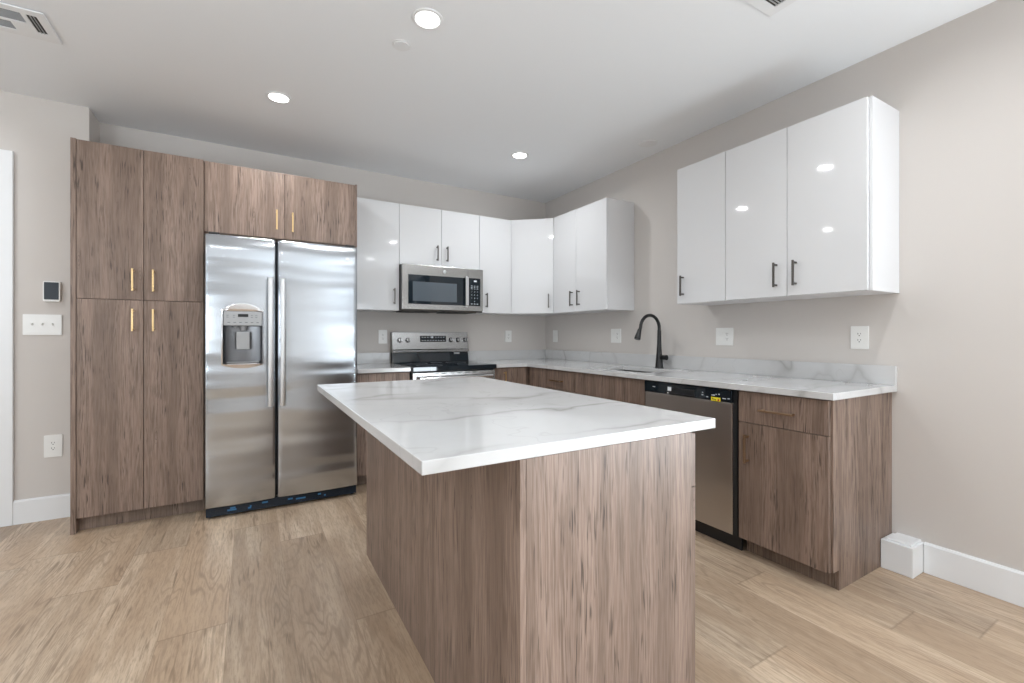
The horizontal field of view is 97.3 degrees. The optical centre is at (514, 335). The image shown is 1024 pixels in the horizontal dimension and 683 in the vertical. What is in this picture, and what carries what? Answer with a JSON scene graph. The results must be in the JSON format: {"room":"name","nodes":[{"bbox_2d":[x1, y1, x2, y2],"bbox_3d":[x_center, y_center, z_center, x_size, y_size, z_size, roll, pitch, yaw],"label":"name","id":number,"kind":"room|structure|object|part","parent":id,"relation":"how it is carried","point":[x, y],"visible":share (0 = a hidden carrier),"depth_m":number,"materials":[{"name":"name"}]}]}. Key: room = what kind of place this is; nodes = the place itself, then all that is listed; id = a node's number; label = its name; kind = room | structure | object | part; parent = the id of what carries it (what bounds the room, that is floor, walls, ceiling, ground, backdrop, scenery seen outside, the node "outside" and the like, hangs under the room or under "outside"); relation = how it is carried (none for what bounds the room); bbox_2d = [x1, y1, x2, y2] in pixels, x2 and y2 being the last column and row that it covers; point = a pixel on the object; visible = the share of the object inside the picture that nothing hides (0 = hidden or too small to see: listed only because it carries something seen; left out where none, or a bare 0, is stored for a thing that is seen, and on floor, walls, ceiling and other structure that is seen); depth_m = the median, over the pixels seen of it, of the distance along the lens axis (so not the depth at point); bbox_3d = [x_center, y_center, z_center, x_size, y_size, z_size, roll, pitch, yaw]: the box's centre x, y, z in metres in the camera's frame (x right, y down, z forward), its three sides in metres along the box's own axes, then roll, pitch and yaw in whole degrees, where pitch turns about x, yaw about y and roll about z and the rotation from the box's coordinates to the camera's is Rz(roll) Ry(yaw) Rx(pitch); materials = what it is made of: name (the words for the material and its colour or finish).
{"room":"kitchen","nodes":[
{"label":"kitchen","id":0,"kind":"room"},
{"bbox_2d":[0,91,99,499],"bbox_3d":[-4.616,-0.167,2.101,4.000,2.674,0.340,0,0,-30],"label":"wall","id":1,"kind":"structure","parent":0,"point":[38,131],"depth_m":2.86,"materials":[{"name":"grey paint"}]},
{"bbox_2d":[0,149,13,526],"bbox_3d":[-3.584,0.015,2.499,1.123,2.310,0.020,0,0,-30],"label":"trim","id":2,"kind":"structure","parent":1,"relation":"attached to","point":[6,156],"depth_m":2.76,"materials":[{"name":"white paint"}]},
{"bbox_2d":[13,493,69,524],"bbox_3d":[-2.951,1.096,2.873,0.347,0.148,0.016,0,0,-30],"label":"baseboard","id":3,"kind":"structure","parent":1,"relation":"attached to","point":[30,510],"depth_m":2.84,"materials":[{"name":"white paint"}]},
{"bbox_2d":[23,314,61,334],"bbox_3d":[-2.990,-0.070,2.849,0.178,0.130,0.019,0,0,-30],"label":"light switch","id":4,"kind":"object","parent":1,"relation":"attached to","point":[33,324],"visible":1,"depth_m":2.85,"materials":[{"name":"white plastic"}]},
{"bbox_2d":[43,281,60,301],"bbox_3d":[-2.950,-0.282,2.870,0.080,0.128,0.023,0,0,-30],"label":"thermostat","id":5,"kind":"object","parent":1,"relation":"attached to","point":[51,289],"visible":1,"depth_m":2.86,"materials":[{"name":"white plastic"}]},
{"bbox_2d":[44,434,62,457],"bbox_3d":[-2.950,0.704,2.878,0.086,0.140,0.009,0,0,-30],"label":"wall outlet","id":6,"kind":"object","parent":1,"relation":"attached to","point":[53,444],"visible":1,"depth_m":2.88,"materials":[{"name":"white plastic"}]},
{"bbox_2d":[49,441,56,451],"bbox_3d":[-2.949,0.704,2.876,0.033,0.067,0.002,0,0,-30],"label":"receptacle","id":7,"kind":"object","parent":6,"relation":"attached to","point":[52,444],"depth_m":2.87,"materials":[{"name":"white plastic"}]},
{"bbox_2d":[100,123,545,362],"bbox_3d":[-1.315,-0.167,4.182,3.800,2.674,0.100,0,0,-30],"label":"wall","id":8,"kind":"structure","parent":0,"point":[485,332],"depth_m":4.26,"materials":[{"name":"grey paint"}]},
{"bbox_2d":[204,161,356,247],"bbox_3d":[-1.782,-0.924,3.474,0.974,0.481,0.642,0,0,-30],"label":"upper cabinet","id":9,"kind":"object","parent":8,"relation":"attached to","point":[238,201],"visible":0.98,"depth_m":3.21,"materials":[{"name":"beige wood"}]},
{"bbox_3d":[-1.859,-0.926,3.112,0.472,0.469,0.019,0,0,-30],"label":"door","id":10,"kind":"part","parent":9,"relation":"part of","materials":[{"name":"beige wood"}]},
{"bbox_3d":[-1.683,-0.818,3.182,0.010,0.138,0.038,0,0,-30],"label":"handle","id":11,"kind":"part","parent":9,"relation":"part of","materials":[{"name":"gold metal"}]},
{"bbox_3d":[-1.595,-0.811,3.234,0.010,0.138,0.038,0,0,-30],"label":"handle","id":12,"kind":"part","parent":9,"relation":"part of","materials":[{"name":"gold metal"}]},
{"bbox_3d":[-1.444,-0.926,3.356,0.483,0.469,0.019,0,0,-30],"label":"door","id":13,"kind":"part","parent":9,"relation":"part of","materials":[{"name":"beige wood"}]},
{"bbox_3d":[-1.376,-0.924,3.732,0.013,0.481,0.610,0,0,-30],"label":"panel","id":14,"kind":"part","parent":9,"relation":"part of","materials":[{"name":"beige wood"}]},
{"bbox_2d":[357,352,389,363],"bbox_3d":[-1.345,0.206,4.093,0.415,0.100,0.020,0,0,-30],"label":"backsplash","id":15,"kind":"structure","parent":8,"relation":"attached to","point":[362,358],"depth_m":4.11,"materials":[{"name":"white stone"}]},
{"bbox_2d":[357,197,398,311],"bbox_3d":[-1.240,-0.688,3.959,0.371,0.937,0.357,0,0,-30],"label":"upper cabinet","id":16,"kind":"object","parent":8,"relation":"attached to","point":[377,221],"visible":0.81,"depth_m":3.84,"materials":[{"name":"white plastic"}]},
{"bbox_3d":[-1.040,-0.342,3.892,0.010,0.138,0.038,0,0,-30],"label":"handle","id":17,"kind":"part","parent":16,"relation":"part of","materials":[{"name":"grey metal"}]},
{"bbox_2d":[378,330,386,343],"bbox_3d":[-1.223,0.009,4.172,0.078,0.126,0.009,0,0,-30],"label":"wall outlet","id":18,"kind":"object","parent":8,"relation":"attached to","point":[382,334],"visible":1,"depth_m":4.17,"materials":[{"name":"white plastic"}]},
{"bbox_2d":[399,204,478,269],"bbox_3d":[-0.746,-0.892,4.250,0.774,0.530,0.357,0,0,-30],"label":"upper cabinet","id":19,"kind":"object","parent":8,"relation":"attached to","point":[427,236],"visible":0.88,"depth_m":4.11,"materials":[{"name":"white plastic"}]},
{"bbox_3d":[-0.845,-0.892,4.040,0.387,0.527,0.019,0,0,-30],"label":"door","id":20,"kind":"part","parent":19,"relation":"part of","materials":[{"name":"white paint"}]},
{"bbox_3d":[-0.703,-0.749,4.090,0.010,0.138,0.038,0,0,-30],"label":"handle","id":21,"kind":"part","parent":19,"relation":"part of","materials":[{"name":"grey metal"}]},
{"bbox_2d":[394,263,482,313],"bbox_3d":[-0.725,-0.418,4.215,0.772,0.408,0.435,0,0,-30],"label":"microwave","id":22,"kind":"object","parent":19,"relation":"attached to","point":[422,288],"visible":1,"depth_m":4.04,"materials":[{"name":"silver metal"}]},
{"bbox_3d":[-0.445,-0.405,4.149,0.032,0.290,0.038,0,0,-30],"label":"handle","id":23,"kind":"part","parent":22,"relation":"part of","materials":[{"name":"silver metal"}]},
{"bbox_3d":[-0.620,-0.749,4.139,0.010,0.138,0.038,0,0,-30],"label":"handle","id":24,"kind":"part","parent":19,"relation":"part of","materials":[{"name":"grey metal"}]},
{"bbox_3d":[-0.511,-0.892,4.237,0.382,0.527,0.019,0,0,-30],"label":"door","id":25,"kind":"part","parent":19,"relation":"part of","materials":[{"name":"white paint"}]},
{"bbox_2d":[472,216,510,314],"bbox_3d":[-0.259,-0.688,4.537,0.350,0.937,0.357,0,0,-30],"label":"upper cabinet","id":26,"kind":"object","parent":8,"relation":"attached to","point":[494,233],"visible":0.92,"depth_m":4.42,"materials":[{"name":"white laminate"}]},
{"bbox_2d":[505,331,511,341],"bbox_3d":[-0.070,0.006,4.851,0.078,0.124,0.009,0,0,-30],"label":"wall outlet","id":27,"kind":"object","parent":8,"relation":"attached to","point":[508,334],"visible":1,"depth_m":4.85,"materials":[{"name":"white plastic"}]},
{"bbox_2d":[502,218,572,315],"bbox_3d":[0.228,-0.688,4.680,0.632,0.937,0.604,0,0,-30],"label":"upper cabinet","id":28,"kind":"object","parent":8,"relation":"attached to","point":[532,240],"visible":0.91,"depth_m":4.46,"materials":[{"name":"white laminate"}]},
{"bbox_3d":[0.174,-0.688,4.471,0.419,0.934,0.019,0,0,12],"label":"door","id":29,"kind":"part","parent":28,"relation":"part of","materials":[{"name":"white paint"}]},
{"bbox_2d":[0,0,995,202],"bbox_3d":[-1.290,-1.550,0.194,8.000,0.108,7.000,0,0,-30],"label":"ceiling","id":30,"kind":"structure","parent":0,"point":[574,86],"depth_m":2.56,"materials":[{"name":"white paint"}]},
{"bbox_2d":[0,2,62,44],"bbox_3d":[-2.416,-1.498,2.113,0.365,0.009,0.260,0,0,-30],"label":"ceiling vent","id":31,"kind":"object","parent":30,"relation":"in","point":[13,19],"visible":1,"depth_m":2.16,"materials":[{"name":"white metal"}]},
{"bbox_2d":[265,91,291,103],"bbox_3d":[-1.488,-1.499,2.838,0.148,0.007,0.148,0,0,-30],"label":"recessed light","id":32,"kind":"object","parent":30,"relation":"in","point":[275,96],"visible":1,"depth_m":2.83,"materials":[{"name":"white paint"}]},
{"bbox_2d":[412,8,442,29],"bbox_3d":[-0.414,-1.499,2.136,0.148,0.007,0.148,0,0,-30],"label":"recessed light","id":33,"kind":"object","parent":30,"relation":"in","point":[424,18],"visible":1,"depth_m":2.13,"materials":[{"name":"white paint"}]},
{"bbox_2d":[511,152,528,158],"bbox_3d":[0.041,-1.499,3.749,0.148,0.007,0.148,0,0,-30],"label":"recessed light","id":34,"kind":"object","parent":30,"relation":"in","point":[517,155],"visible":1,"depth_m":3.75,"materials":[{"name":"white paint"}]},
{"bbox_2d":[744,0,796,16],"bbox_3d":[1.142,-1.498,1.893,0.316,0.009,0.322,0,0,-30],"label":"ceiling vent","id":35,"kind":"object","parent":30,"relation":"in","point":[769,7],"visible":1,"depth_m":2.04,"materials":[{"name":"white metal"}]},
{"bbox_2d":[0,483,1023,682],"bbox_3d":[-1.290,1.220,0.194,8.000,0.100,7.000,0,0,-30],"label":"floor","id":36,"kind":"structure","parent":0,"point":[288,593],"depth_m":1.88,"materials":[{"name":"brown wood"}]},
{"bbox_2d":[70,137,204,534],"bbox_3d":[-2.477,0.003,3.056,0.646,2.334,0.659,0,0,-30],"label":"pantry cabinet","id":37,"kind":"object","parent":36,"relation":"on","point":[137,233],"visible":1,"depth_m":2.79,"materials":[{"name":"beige wood"}]},
{"bbox_3d":[-2.689,0.003,2.803,0.024,2.334,0.363,0,0,-30],"label":"panel","id":38,"kind":"part","parent":37,"relation":"part of","materials":[{"name":"beige wood"}]},
{"bbox_3d":[-2.457,0.430,2.741,0.308,1.299,0.019,0,0,-30],"label":"door","id":39,"kind":"part","parent":37,"relation":"part of","materials":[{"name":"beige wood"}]},
{"bbox_3d":[-2.457,-0.691,2.741,0.308,0.938,0.019,0,0,-30],"label":"door","id":40,"kind":"part","parent":37,"relation":"part of","materials":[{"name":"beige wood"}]},
{"bbox_3d":[-2.350,-0.097,2.770,0.010,0.138,0.038,0,0,-30],"label":"handle","id":41,"kind":"part","parent":37,"relation":"part of","materials":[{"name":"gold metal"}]},
{"bbox_3d":[-2.350,-0.344,2.770,0.010,0.138,0.038,0,0,-30],"label":"handle","id":42,"kind":"part","parent":37,"relation":"part of","materials":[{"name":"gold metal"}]},
{"bbox_3d":[-2.264,-0.097,2.821,0.010,0.138,0.038,0,0,-30],"label":"handle","id":43,"kind":"part","parent":37,"relation":"part of","materials":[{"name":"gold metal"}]},
{"bbox_3d":[-2.264,-0.344,2.821,0.010,0.138,0.038,0,0,-30],"label":"handle","id":44,"kind":"part","parent":37,"relation":"part of","materials":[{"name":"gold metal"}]},
{"bbox_3d":[-2.189,0.430,2.898,0.306,1.299,0.019,0,0,-30],"label":"door","id":45,"kind":"part","parent":37,"relation":"part of","materials":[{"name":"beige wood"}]},
{"bbox_3d":[-2.189,-0.691,2.898,0.306,0.938,0.019,0,0,-30],"label":"door","id":46,"kind":"part","parent":37,"relation":"part of","materials":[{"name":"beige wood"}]},
{"bbox_2d":[205,231,356,517],"bbox_3d":[-1.723,0.254,3.357,0.926,1.832,0.809,0,0,-30],"label":"refrigerator","id":47,"kind":"object","parent":36,"relation":"on","point":[281,317],"visible":0.99,"depth_m":3.01,"materials":[{"name":"grey metal"}]},
{"bbox_3d":[-1.796,-0.049,2.942,0.079,0.029,0.040,0,0,-30],"label":"spout","id":48,"kind":"part","parent":47,"relation":"part of","materials":[{"name":"grey plastic"}]},
{"bbox_3d":[-1.792,0.224,2.951,0.396,1.740,0.062,0,0,-30],"label":"freezer door","id":49,"kind":"part","parent":47,"relation":"part of","materials":[{"name":"silver metal"}]},
{"bbox_3d":[-1.774,-0.111,2.939,0.213,0.091,0.036,0,0,-30],"label":"control panel","id":50,"kind":"part","parent":47,"relation":"part of","materials":[{"name":"grey plastic"}]},
{"bbox_3d":[-1.621,0.042,2.988,0.034,0.857,0.070,0,0,-30],"label":"handle","id":51,"kind":"part","parent":47,"relation":"part of","materials":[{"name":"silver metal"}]},
{"bbox_3d":[-1.558,0.042,3.025,0.034,0.857,0.070,0,0,-30],"label":"handle","id":52,"kind":"part","parent":47,"relation":"part of","materials":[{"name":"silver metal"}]},
{"bbox_3d":[-1.389,0.224,3.188,0.520,1.740,0.062,0,0,-30],"label":"door","id":53,"kind":"part","parent":47,"relation":"part of","materials":[{"name":"silver metal"}]},
{"bbox_2d":[356,371,409,484],"bbox_3d":[-1.182,0.730,3.815,0.413,0.880,0.663,0,0,-30],"label":"base cabinet","id":54,"kind":"object","parent":36,"relation":"on","point":[385,376],"visible":0.08,"depth_m":3.49,"materials":[{"name":"beige wood"}]},
{"bbox_3d":[-1.038,0.770,3.570,0.411,0.620,0.019,0,0,-30],"label":"door","id":55,"kind":"part","parent":54,"relation":"part of","materials":[{"name":"beige wood"}]},
{"bbox_3d":[-1.038,0.376,3.570,0.411,0.161,0.019,0,0,-30],"label":"drawer","id":56,"kind":"part","parent":54,"relation":"part of","materials":[{"name":"beige wood"}]},
{"bbox_2d":[357,352,410,373],"bbox_3d":[-1.184,0.222,3.819,0.415,0.132,0.656,0,0,-30],"label":"countertop","id":57,"kind":"structure","parent":54,"relation":"on","point":[366,362],"depth_m":4.01,"materials":[{"name":"white stone"}]},
{"bbox_2d":[390,332,496,379],"bbox_3d":[-0.653,0.569,4.088,0.762,1.202,0.708,0,0,-30],"label":"range","id":58,"kind":"object","parent":36,"relation":"on","point":[429,355],"visible":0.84,"depth_m":4.21,"materials":[{"name":"silver metal"}]},
{"bbox_3d":[-0.811,0.062,4.355,0.762,0.190,0.088,0,0,-30],"label":"control panel","id":59,"kind":"part","parent":58,"relation":"part of","materials":[{"name":"silver metal"}]},
{"bbox_2d":[392,361,496,371],"bbox_3d":[-0.645,0.272,4.074,0.762,0.040,0.615,0,0,-30],"label":"cooktop","id":60,"kind":"object","parent":58,"relation":"in","point":[416,366],"depth_m":3.92,"materials":[{"name":"black"}]},
{"bbox_3d":[-0.509,0.631,3.842,0.754,0.658,0.032,0,0,-30],"label":"oven door","id":61,"kind":"part","parent":58,"relation":"part of","materials":[{"name":"silver metal"}]},
{"bbox_3d":[-0.487,0.348,3.806,0.662,0.025,0.054,0,0,-30],"label":"handle","id":62,"kind":"part","parent":58,"relation":"part of","materials":[{"name":"silver metal"}]},
{"bbox_2d":[494,367,529,384],"bbox_3d":[0.090,0.730,4.563,0.988,0.880,0.663,0,0,-30],"label":"base cabinet","id":63,"kind":"object","parent":36,"relation":"on","point":[521,375],"visible":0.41,"depth_m":4.17,"materials":[{"name":"brown wood"}]},
{"bbox_2d":[468,350,896,400],"bbox_3d":[0.735,0.222,3.463,0.992,0.132,3.216,0,0,-30],"label":"countertop","id":64,"kind":"structure","parent":63,"relation":"on","point":[816,380],"depth_m":2.88,"materials":[{"name":"white stone"}]},
{"bbox_2d":[620,370,651,372],"bbox_3d":[0.912,0.400,3.461,0.410,0.222,0.630,0,0,-30],"label":"sink","id":65,"kind":"object","parent":64,"relation":"in","point":[620,370],"visible":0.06,"depth_m":3.69,"materials":[{"name":"silver metal"}]},
{"bbox_2d":[634,314,667,367],"bbox_3d":[1.058,0.042,3.499,0.297,0.429,0.109,0,0,-30],"label":"kitchen faucet","id":66,"kind":"object","parent":64,"relation":"on","point":[659,357],"visible":0.99,"depth_m":3.55,"materials":[{"name":"black metal"}]},
{"bbox_3d":[1.054,-0.088,3.521,0.241,0.169,0.026,0,0,-30],"label":"spout","id":67,"kind":"part","parent":66,"relation":"part of","materials":[{"name":"black metal"}]},
{"bbox_3d":[1.170,0.171,3.535,0.041,0.041,0.058,0,0,-30],"label":"lever","id":68,"kind":"part","parent":66,"relation":"part of","materials":[{"name":"black metal"}]},
{"bbox_2d":[367,431,694,682],"bbox_3d":[-0.108,0.728,1.889,0.655,0.883,1.588,0,0,-30],"label":"base cabinet","id":69,"kind":"object","parent":36,"relation":"on","point":[578,566],"visible":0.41,"depth_m":1.22,"materials":[{"name":"beige wood"}]},
{"bbox_3d":[-0.383,0.728,1.728,0.018,0.883,1.588,0,0,-30],"label":"panel","id":70,"kind":"part","parent":69,"relation":"part of","materials":[{"name":"beige wood"}]},
{"bbox_2d":[317,377,714,475],"bbox_3d":[-0.207,0.271,1.877,0.943,0.030,1.669,0,0,-30],"label":"countertop","id":71,"kind":"structure","parent":69,"relation":"on","point":[440,425],"depth_m":1.38,"materials":[{"name":"white stone"}]},
{"bbox_3d":[0.273,0.728,1.204,0.581,0.883,0.018,0,0,-30],"label":"panel","id":72,"kind":"part","parent":69,"relation":"part of","materials":[{"name":"beige wood"}]},
{"bbox_3d":[0.402,0.372,1.577,0.018,0.160,0.525,0,0,-30],"label":"drawer","id":73,"kind":"part","parent":69,"relation":"part of","materials":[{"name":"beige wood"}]},
{"bbox_3d":[0.402,0.767,1.577,0.018,0.626,0.525,0,0,-30],"label":"door","id":74,"kind":"part","parent":69,"relation":"part of","materials":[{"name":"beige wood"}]},
{"bbox_2d":[530,367,546,387],"bbox_3d":[0.476,0.730,4.263,0.625,0.880,0.271,0,0,-30],"label":"base cabinet","id":75,"kind":"object","parent":36,"relation":"on","point":[537,375],"visible":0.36,"depth_m":4.09,"materials":[{"name":"beige wood"}]},
{"bbox_2d":[546,369,576,393],"bbox_3d":[0.634,0.730,3.957,0.663,0.880,0.411,0,0,-30],"label":"base cabinet","id":76,"kind":"object","parent":36,"relation":"on","point":[559,380],"visible":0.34,"depth_m":3.79,"materials":[{"name":"beige wood"}]},
{"bbox_3d":[0.389,0.614,3.813,0.019,0.309,0.410,0,0,-30],"label":"drawer","id":77,"kind":"part","parent":76,"relation":"part of","materials":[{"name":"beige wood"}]},
{"bbox_2d":[575,372,645,405],"bbox_3d":[0.928,0.730,3.458,0.663,0.880,0.742,0,0,-30],"label":"base cabinet","id":78,"kind":"object","parent":36,"relation":"on","point":[622,389],"visible":0.11,"depth_m":3.26,"materials":[{"name":"beige wood"}]},
{"bbox_2d":[645,380,742,550],"bbox_3d":[1.278,0.731,2.848,0.620,0.878,0.651,0,0,-30],"label":"dishwasher","id":79,"kind":"object","parent":36,"relation":"on","point":[716,486],"visible":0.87,"depth_m":2.54,"materials":[{"name":"silver metal"}]},
{"bbox_3d":[1.001,0.338,2.720,0.010,0.040,0.195,0,0,-30],"label":"handle","id":80,"kind":"part","parent":79,"relation":"part of","materials":[{"name":"black plastic"}]},
{"bbox_3d":[1.077,1.128,2.729,0.015,0.084,0.644,0,0,-30],"label":"toe panel","id":81,"kind":"part","parent":79,"relation":"part of","materials":[{"name":"black plastic"}]},
{"bbox_2d":[739,390,891,590],"bbox_3d":[1.566,0.730,2.372,0.663,0.880,0.446,0,0,-30],"label":"base cabinet","id":82,"kind":"object","parent":36,"relation":"on","point":[815,475],"visible":0.98,"depth_m":2.18,"materials":[{"name":"beige wood"}]},
{"bbox_3d":[1.210,0.592,2.360,0.038,0.150,0.010,0,0,-30],"label":"handle","id":83,"kind":"part","parent":82,"relation":"part of","materials":[{"name":"brown metal"}]},
{"bbox_3d":[1.290,0.380,2.224,0.038,0.010,0.170,0,0,-30],"label":"handle","id":84,"kind":"part","parent":82,"relation":"part of","materials":[{"name":"brown metal"}]},
{"bbox_3d":[1.319,0.376,2.232,0.019,0.161,0.435,0,0,-30],"label":"drawer","id":85,"kind":"part","parent":82,"relation":"part of","materials":[{"name":"beige wood"}]},
{"bbox_3d":[1.319,0.770,2.232,0.019,0.620,0.435,0,0,-30],"label":"door","id":86,"kind":"part","parent":82,"relation":"part of","materials":[{"name":"beige wood"}]},
{"bbox_3d":[1.701,0.730,2.198,0.606,0.880,0.010,0,0,-30],"label":"panel","id":87,"kind":"part","parent":82,"relation":"part of","materials":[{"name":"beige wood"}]},
{"bbox_2d":[546,0,1023,571],"bbox_3d":[2.114,-0.167,2.196,0.100,2.674,7.000,0,0,-30],"label":"wall","id":88,"kind":"structure","parent":0,"point":[953,329],"depth_m":2.22,"materials":[{"name":"grey paint"}]},
{"bbox_2d":[553,330,557,341],"bbox_3d":[0.441,0.004,4.933,0.010,0.128,0.080,0,0,-30],"label":"light switch","id":89,"kind":"object","parent":88,"relation":"attached to","point":[555,332],"visible":1,"depth_m":4.92,"materials":[{"name":"white plastic"}]},
{"bbox_2d":[554,198,633,313],"bbox_3d":[0.693,-0.688,4.160,0.357,0.937,0.760,0,0,-30],"label":"upper cabinet","id":90,"kind":"object","parent":88,"relation":"attached to","point":[594,242],"visible":1,"depth_m":3.91,"materials":[{"name":"white laminate"}]},
{"bbox_3d":[0.477,-0.688,4.270,0.019,0.934,0.350,0,0,-30],"label":"door","id":91,"kind":"part","parent":90,"relation":"part of","materials":[{"name":"white paint"}]},
{"bbox_3d":[0.670,-0.688,3.941,0.019,0.934,0.406,0,0,-30],"label":"door","id":92,"kind":"part","parent":90,"relation":"part of","materials":[{"name":"white paint"}]},
{"bbox_2d":[611,329,620,342],"bbox_3d":[0.922,0.000,4.114,0.010,0.128,0.128,0,0,-30],"label":"wall outlet","id":93,"kind":"object","parent":88,"relation":"attached to","point":[615,333],"visible":1,"depth_m":4.11,"materials":[{"name":"white plastic"}]},
{"bbox_2d":[468,350,896,384],"bbox_3d":[0.735,0.206,3.463,0.992,0.100,3.216,0,0,-30],"label":"backsplash","id":94,"kind":"structure","parent":88,"relation":"attached to","point":[859,373],"depth_m":3.10,"materials":[{"name":"white stone"}]},
{"bbox_2d":[677,152,754,305],"bbox_3d":[1.346,-0.688,3.051,0.357,0.937,0.369,0,0,-30],"label":"upper cabinet","id":95,"kind":"object","parent":88,"relation":"attached to","point":[701,185],"visible":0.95,"depth_m":2.97,"materials":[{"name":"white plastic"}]},
{"bbox_3d":[1.141,-0.342,3.083,0.038,0.138,0.010,0,0,-30],"label":"handle","id":96,"kind":"part","parent":95,"relation":"part of","materials":[{"name":"grey metal"}]},
{"bbox_3d":[1.233,-0.688,2.984,0.019,0.934,0.367,0,0,-30],"label":"door","id":97,"kind":"part","parent":95,"relation":"part of","materials":[{"name":"white paint"}]},
{"bbox_2d":[716,328,732,345],"bbox_3d":[1.476,0.006,3.173,0.010,0.124,0.132,0,0,-30],"label":"wall outlet","id":98,"kind":"object","parent":88,"relation":"attached to","point":[724,336],"visible":1,"depth_m":3.17,"materials":[{"name":"white plastic"}]},
{"bbox_2d":[725,332,728,340],"bbox_3d":[1.485,0.006,3.152,0.002,0.067,0.033,0,0,-30],"label":"receptacle","id":99,"kind":"object","parent":98,"relation":"attached to","point":[726,333],"depth_m":3.15,"materials":[{"name":"grey plastic"}]},
{"bbox_2d":[726,96,898,301],"bbox_3d":[1.634,-0.688,2.560,0.357,0.939,0.765,0,0,-30],"label":"upper cabinet","id":100,"kind":"object","parent":88,"relation":"attached to","point":[812,204],"visible":1,"depth_m":2.37,"materials":[{"name":"white laminate"}]},
{"bbox_3d":[1.422,-0.688,2.663,0.019,0.934,0.371,0,0,-30],"label":"door","id":101,"kind":"part","parent":100,"relation":"part of","materials":[{"name":"white paint"}]},
{"bbox_3d":[1.463,-0.342,2.536,0.038,0.138,0.010,0,0,-30],"label":"handle","id":102,"kind":"part","parent":100,"relation":"part of","materials":[{"name":"grey metal"}]},
{"bbox_3d":[1.516,-0.342,2.445,0.038,0.138,0.010,0,0,-30],"label":"handle","id":103,"kind":"part","parent":100,"relation":"part of","materials":[{"name":"grey metal"}]},
{"bbox_3d":[1.613,-0.688,2.338,0.019,0.934,0.375,0,0,-30],"label":"door","id":104,"kind":"part","parent":100,"relation":"part of","materials":[{"name":"white paint"}]},
{"bbox_3d":[1.850,-0.688,2.250,0.300,0.939,0.012,0,0,-30],"label":"panel","id":105,"kind":"part","parent":100,"relation":"part of","materials":[{"name":"white plastic"}]},
{"bbox_2d":[851,326,868,348],"bbox_3d":[1.890,0.010,2.469,0.009,0.126,0.084,0,0,-30],"label":"wall outlet","id":106,"kind":"object","parent":88,"relation":"attached to","point":[859,334],"visible":1,"depth_m":2.46,"materials":[{"name":"white plastic"}]},
{"bbox_2d":[856,331,862,343],"bbox_3d":[1.888,0.010,2.468,0.002,0.067,0.033,0,0,-30],"label":"receptacle","id":107,"kind":"object","parent":106,"relation":"attached to","point":[859,334],"depth_m":2.47,"materials":[{"name":"grey plastic"}]},
{"bbox_2d":[881,532,923,578],"bbox_3d":[1.940,1.093,2.255,0.140,0.154,0.130,0,0,-30],"label":"trim","id":108,"kind":"structure","parent":88,"relation":"attached to","point":[902,554],"depth_m":2.21,"materials":[{"name":"white paint"}]},
{"bbox_2d":[924,542,1023,606],"bbox_3d":[2.350,1.096,1.681,0.016,0.148,1.272,0,0,-30],"label":"baseboard","id":109,"kind":"structure","parent":88,"relation":"attached to","point":[992,579],"depth_m":2.07,"materials":[{"name":"white paint"}]}
]}

